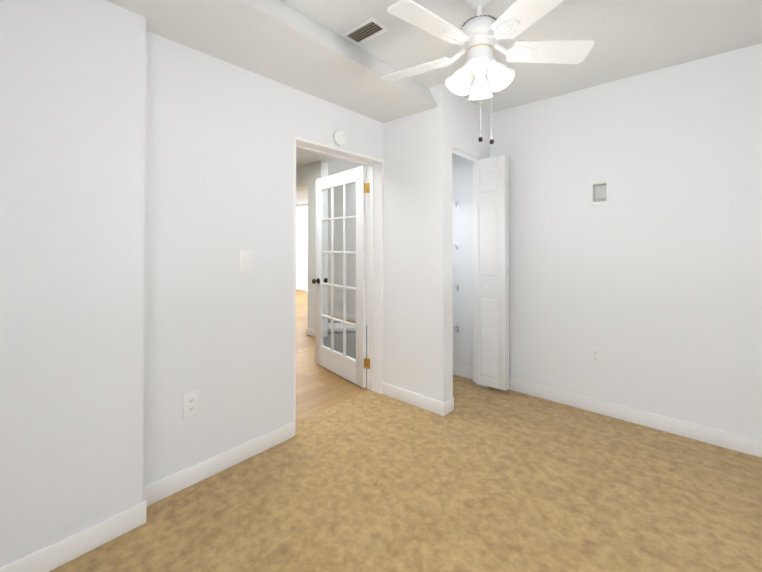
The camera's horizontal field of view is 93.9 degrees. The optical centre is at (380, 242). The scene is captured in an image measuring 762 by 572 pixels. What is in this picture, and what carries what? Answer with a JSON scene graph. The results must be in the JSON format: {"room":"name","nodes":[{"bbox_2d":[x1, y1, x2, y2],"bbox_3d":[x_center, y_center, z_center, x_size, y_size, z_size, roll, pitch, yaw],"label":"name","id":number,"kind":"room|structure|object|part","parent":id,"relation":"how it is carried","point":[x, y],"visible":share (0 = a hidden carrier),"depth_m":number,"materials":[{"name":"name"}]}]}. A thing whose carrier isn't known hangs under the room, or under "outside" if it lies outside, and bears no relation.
{"room":"empty bedroom","nodes":[
{"label":"empty bedroom","id":0,"kind":"room"},
{"bbox_2d":[0,0,145,566],"bbox_3d":[-1.706,0.034,1.170,0.285,2.500,1.525,-1,-1,41],"label":"wall","id":1,"kind":"structure","parent":0,"point":[72,146],"depth_m":1.45,"materials":[{"name":"white paint"}]},
{"bbox_2d":[0,500,146,571],"bbox_3d":[-1.557,1.233,1.101,0.013,0.100,1.438,-1,-1,41],"label":"baseboard","id":2,"kind":"structure","parent":1,"relation":"attached to","point":[54,555],"depth_m":1.46,"materials":[{"name":"white wood"}]},
{"bbox_2d":[143,31,382,486],"bbox_3d":[-0.644,0.047,2.457,0.170,2.500,1.810,-1,-1,41],"label":"wall","id":3,"kind":"structure","parent":0,"point":[218,324],"depth_m":2.01,"materials":[{"name":"white paint"}]},
{"bbox_2d":[183,390,198,418],"bbox_3d":[-1.011,0.866,1.899,0.009,0.130,0.078,-1,-1,41],"label":"electrical outlet","id":4,"kind":"object","parent":3,"relation":"attached to","point":[191,404],"visible":1,"depth_m":1.90,"materials":[{"name":"white plastic"}]},
{"bbox_2d":[143,422,293,505],"bbox_3d":[-0.879,1.243,2.042,0.013,0.100,0.895,-1,-1,41],"label":"baseboard","id":5,"kind":"structure","parent":3,"relation":"attached to","point":[162,488],"depth_m":1.98,"materials":[{"name":"white wood"}]},
{"bbox_2d":[239,250,251,270],"bbox_3d":[-0.808,0.109,2.132,0.014,0.125,0.082,-1,-1,41],"label":"light switch","id":6,"kind":"object","parent":3,"relation":"attached to","point":[245,260],"visible":1,"depth_m":2.13,"materials":[{"name":"white plastic"}]},
{"bbox_2d":[293,136,382,435],"bbox_3d":[-0.372,0.265,2.774,0.188,2.070,0.979,-1,-1,41],"label":"door frame","id":7,"kind":"structure","parent":3,"relation":"attached to","point":[375,269],"depth_m":3.08,"materials":[{"name":"white wood"}]},
{"bbox_2d":[331,130,345,146],"bbox_3d":[-0.311,-0.786,2.683,0.040,0.126,0.126,-1,-1,41],"label":"smoke detector","id":8,"kind":"object","parent":3,"relation":"attached to","point":[338,138],"visible":1,"depth_m":2.66,"materials":[{"name":"white plastic"}]},
{"bbox_2d":[312,166,369,387],"bbox_3d":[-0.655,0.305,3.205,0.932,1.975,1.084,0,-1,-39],"label":"french door","id":9,"kind":"structure","parent":3,"relation":"in","point":[345,366],"depth_m":3.42,"materials":[{"name":"white wood"}]},
{"bbox_3d":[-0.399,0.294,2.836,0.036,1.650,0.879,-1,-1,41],"label":"door jamb hinges","id":10,"kind":"part","parent":9,"relation":"part of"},
{"bbox_2d":[105,0,437,122],"bbox_3d":[-0.843,-1.128,1.694,0.560,0.165,3.235,-1,-1,41],"label":"ceiling","id":11,"kind":"structure","parent":0,"point":[280,42],"depth_m":1.96,"materials":[{"name":"white paint"}]},
{"bbox_2d":[296,165,307,188],"bbox_3d":[-2.903,-0.954,6.842,5.050,0.290,0.120,-1,-1,41],"label":"wall","id":12,"kind":"structure","parent":0,"point":[301,176],"depth_m":5.22,"materials":[{"name":"white paint"}]},
{"bbox_2d":[296,204,307,287],"bbox_3d":[-0.247,0.137,8.340,7.030,2.440,0.100,-1,-1,41],"label":"wall","id":13,"kind":"structure","parent":0,"point":[301,245],"depth_m":10.02,"materials":[{"name":"white paint"}]},
{"bbox_2d":[296,287,307,291],"bbox_3d":[-0.284,1.306,8.285,7.030,0.100,0.013,-1,-1,41],"label":"baseboard","id":14,"kind":"structure","parent":13,"relation":"attached to","point":[301,289],"depth_m":9.98,"materials":[{"name":"white wood"}]},
{"bbox_2d":[308,161,327,336],"bbox_3d":[-0.899,0.103,5.059,0.300,2.440,0.120,-1,-1,41],"label":"wall pier","id":15,"kind":"object","parent":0,"point":[317,170],"visible":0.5,"depth_m":5.02,"materials":[{"name":"white paint"}]},
{"bbox_2d":[306,328,315,336],"bbox_3d":[-0.943,1.273,4.997,0.326,0.100,0.013,-1,-1,41],"label":"baseboard","id":16,"kind":"structure","parent":15,"relation":"attached to","point":[310,332],"depth_m":5.02,"materials":[{"name":"white wood"}]},
{"bbox_2d":[296,148,366,204],"bbox_3d":[-3.328,-1.169,4.870,7.030,0.100,9.400,-1,-1,41],"label":"ceiling","id":17,"kind":"structure","parent":0,"point":[335,165],"depth_m":5.05,"materials":[{"name":"white paint"}]},
{"bbox_2d":[296,290,368,421],"bbox_3d":[-3.316,1.351,4.834,7.060,0.060,9.400,-1,-1,41],"label":"floor","id":18,"kind":"structure","parent":0,"point":[319,388],"depth_m":3.34,"materials":[{"name":"brown wood"}]},
{"bbox_2d":[324,319,366,373],"bbox_3d":[-0.578,1.318,4.929,2.515,0.008,1.530,-1,-1,41],"label":"rug","id":19,"kind":"object","parent":18,"relation":"on","point":[328,343],"visible":0.14,"depth_m":4.66,"materials":[{"name":"grey carpet"}]},
{"bbox_2d":[328,323,355,332],"bbox_3d":[-0.542,1.281,5.345,0.600,0.075,0.340,0,-1,-5],"label":"cushion","id":20,"kind":"object","parent":19,"relation":"on","point":[339,326],"depth_m":5.19,"materials":[{"name":"grey fabric"}]},
{"bbox_2d":[328,174,366,317],"bbox_3d":[-0.043,0.110,5.703,3.230,2.440,0.120,-1,-1,41],"label":"wall","id":21,"kind":"structure","parent":0,"point":[350,311],"depth_m":6.14,"materials":[{"name":"white paint"}]},
{"bbox_2d":[328,311,366,323],"bbox_3d":[-0.087,1.279,5.641,3.230,0.100,0.013,-1,-1,41],"label":"baseboard","id":22,"kind":"structure","parent":21,"relation":"attached to","point":[352,319],"depth_m":6.08,"materials":[{"name":"white wood"}]},
{"bbox_2d":[49,374,761,571],"bbox_3d":[0.289,1.314,1.212,3.140,0.060,4.050,-1,-1,41],"label":"floor carpet","id":23,"kind":"object","parent":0,"point":[478,478],"visible":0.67,"depth_m":1.77,"materials":[{"name":"beige carpet"}]},
{"bbox_2d":[383,84,449,401],"bbox_3d":[0.213,0.052,2.974,0.770,2.500,0.100,-1,-1,41],"label":"wall","id":24,"kind":"structure","parent":0,"point":[416,252],"depth_m":2.83,"materials":[{"name":"white paint"}]},
{"bbox_2d":[382,382,444,415],"bbox_3d":[0.244,1.251,2.859,0.613,0.100,0.013,-1,-1,41],"label":"baseboard","id":25,"kind":"structure","parent":24,"relation":"attached to","point":[420,401],"depth_m":2.83,"materials":[{"name":"white wood"}]},
{"bbox_2d":[450,91,452,397],"bbox_3d":[0.509,0.051,2.802,0.100,2.500,0.035,-1,-1,41],"label":"wall","id":26,"kind":"structure","parent":0,"point":[451,336],"depth_m":2.77,"materials":[{"name":"white paint"}]},
{"bbox_2d":[444,397,453,415],"bbox_3d":[0.518,1.250,2.715,0.013,0.100,0.135,-1,-1,41],"label":"baseboard","id":27,"kind":"structure","parent":26,"relation":"attached to","point":[449,405],"depth_m":2.71,"materials":[{"name":"white wood"}]},
{"bbox_2d":[452,92,489,386],"bbox_3d":[0.746,0.053,3.070,0.100,2.500,0.680,-1,-1,41],"label":"wall","id":28,"kind":"structure","parent":0,"point":[465,124],"depth_m":3.01,"materials":[{"name":"white paint"}]},
{"bbox_2d":[452,149,478,161],"bbox_3d":[0.713,-0.737,3.041,0.024,0.020,0.580,-1,-1,41],"label":"track rail","id":29,"kind":"object","parent":28,"relation":"attached to","point":[464,155],"visible":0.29,"depth_m":3.02,"materials":[{"name":"white"}]},
{"bbox_2d":[472,155,508,390],"bbox_3d":[0.953,0.257,3.132,0.309,2.004,0.101,-1,-1,41],"label":"bifold door","id":30,"kind":"structure","parent":28,"relation":"in","point":[490,225],"depth_m":3.11,"materials":[{"name":"white wood"}]},
{"bbox_2d":[279,0,761,112],"bbox_3d":[0.322,-1.266,1.223,3.270,0.100,4.270,-1,-1,41],"label":"ceiling","id":31,"kind":"structure","parent":0,"point":[630,38],"depth_m":2.08,"materials":[{"name":"white paint"}]},
{"bbox_2d":[341,17,388,45],"bbox_3d":[-0.094,-1.200,2.043,0.250,0.014,0.140,-1,-1,41],"label":"ceiling vent","id":32,"kind":"object","parent":31,"relation":"in","point":[365,31],"visible":1,"depth_m":2.04,"materials":[{"name":"white metal"}]},
{"bbox_2d":[381,0,593,143],"bbox_3d":[0.444,-0.836,1.692,1.019,0.749,1.028,-1,-1,41],"label":"ceiling fan","id":33,"kind":"object","parent":31,"relation":"hanging from","point":[481,74],"visible":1,"depth_m":1.64,"materials":[{"name":"white"}]},
{"bbox_2d":[452,43,761,440],"bbox_3d":[1.696,0.050,2.764,3.270,2.500,0.120,-1,-1,41],"label":"wall","id":34,"kind":"structure","parent":0,"point":[648,280],"depth_m":2.54,"materials":[{"name":"white paint"}]},
{"bbox_2d":[453,202,458,331],"bbox_3d":[0.730,0.244,3.485,0.024,1.277,0.076,-1,-1,41],"label":"brackets","id":35,"kind":"object","parent":34,"relation":"attached to","point":[457,286],"visible":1,"depth_m":3.50,"materials":[{"name":"silver metal"}]},
{"bbox_2d":[453,364,472,379],"bbox_3d":[0.723,1.258,3.523,0.550,0.100,0.013,-1,-1,41],"label":"baseboard","id":36,"kind":"structure","parent":34,"relation":"attached to","point":[462,371],"depth_m":3.45,"materials":[{"name":"white wood"}]},
{"bbox_2d":[590,346,601,364],"bbox_3d":[1.639,0.866,2.720,0.082,0.132,0.009,-1,-1,41],"label":"electrical outlet","id":37,"kind":"object","parent":34,"relation":"attached to","point":[595,355],"visible":1,"depth_m":2.71,"materials":[{"name":"white plastic"}]},
{"bbox_2d":[590,179,609,205],"bbox_3d":[1.679,-0.376,2.727,0.128,0.190,0.048,-1,-1,41],"label":"electrical outlet box","id":38,"kind":"object","parent":34,"relation":"in","point":[599,192],"visible":1,"depth_m":2.73,"materials":[{"name":"white plastic"}]},
{"bbox_2d":[509,378,761,457],"bbox_3d":[1.903,1.247,2.480,2.400,0.100,0.013,-1,-1,41],"label":"baseboard","id":39,"kind":"structure","parent":34,"relation":"attached to","point":[739,443],"depth_m":2.50,"materials":[{"name":"white wood"}]}
]}

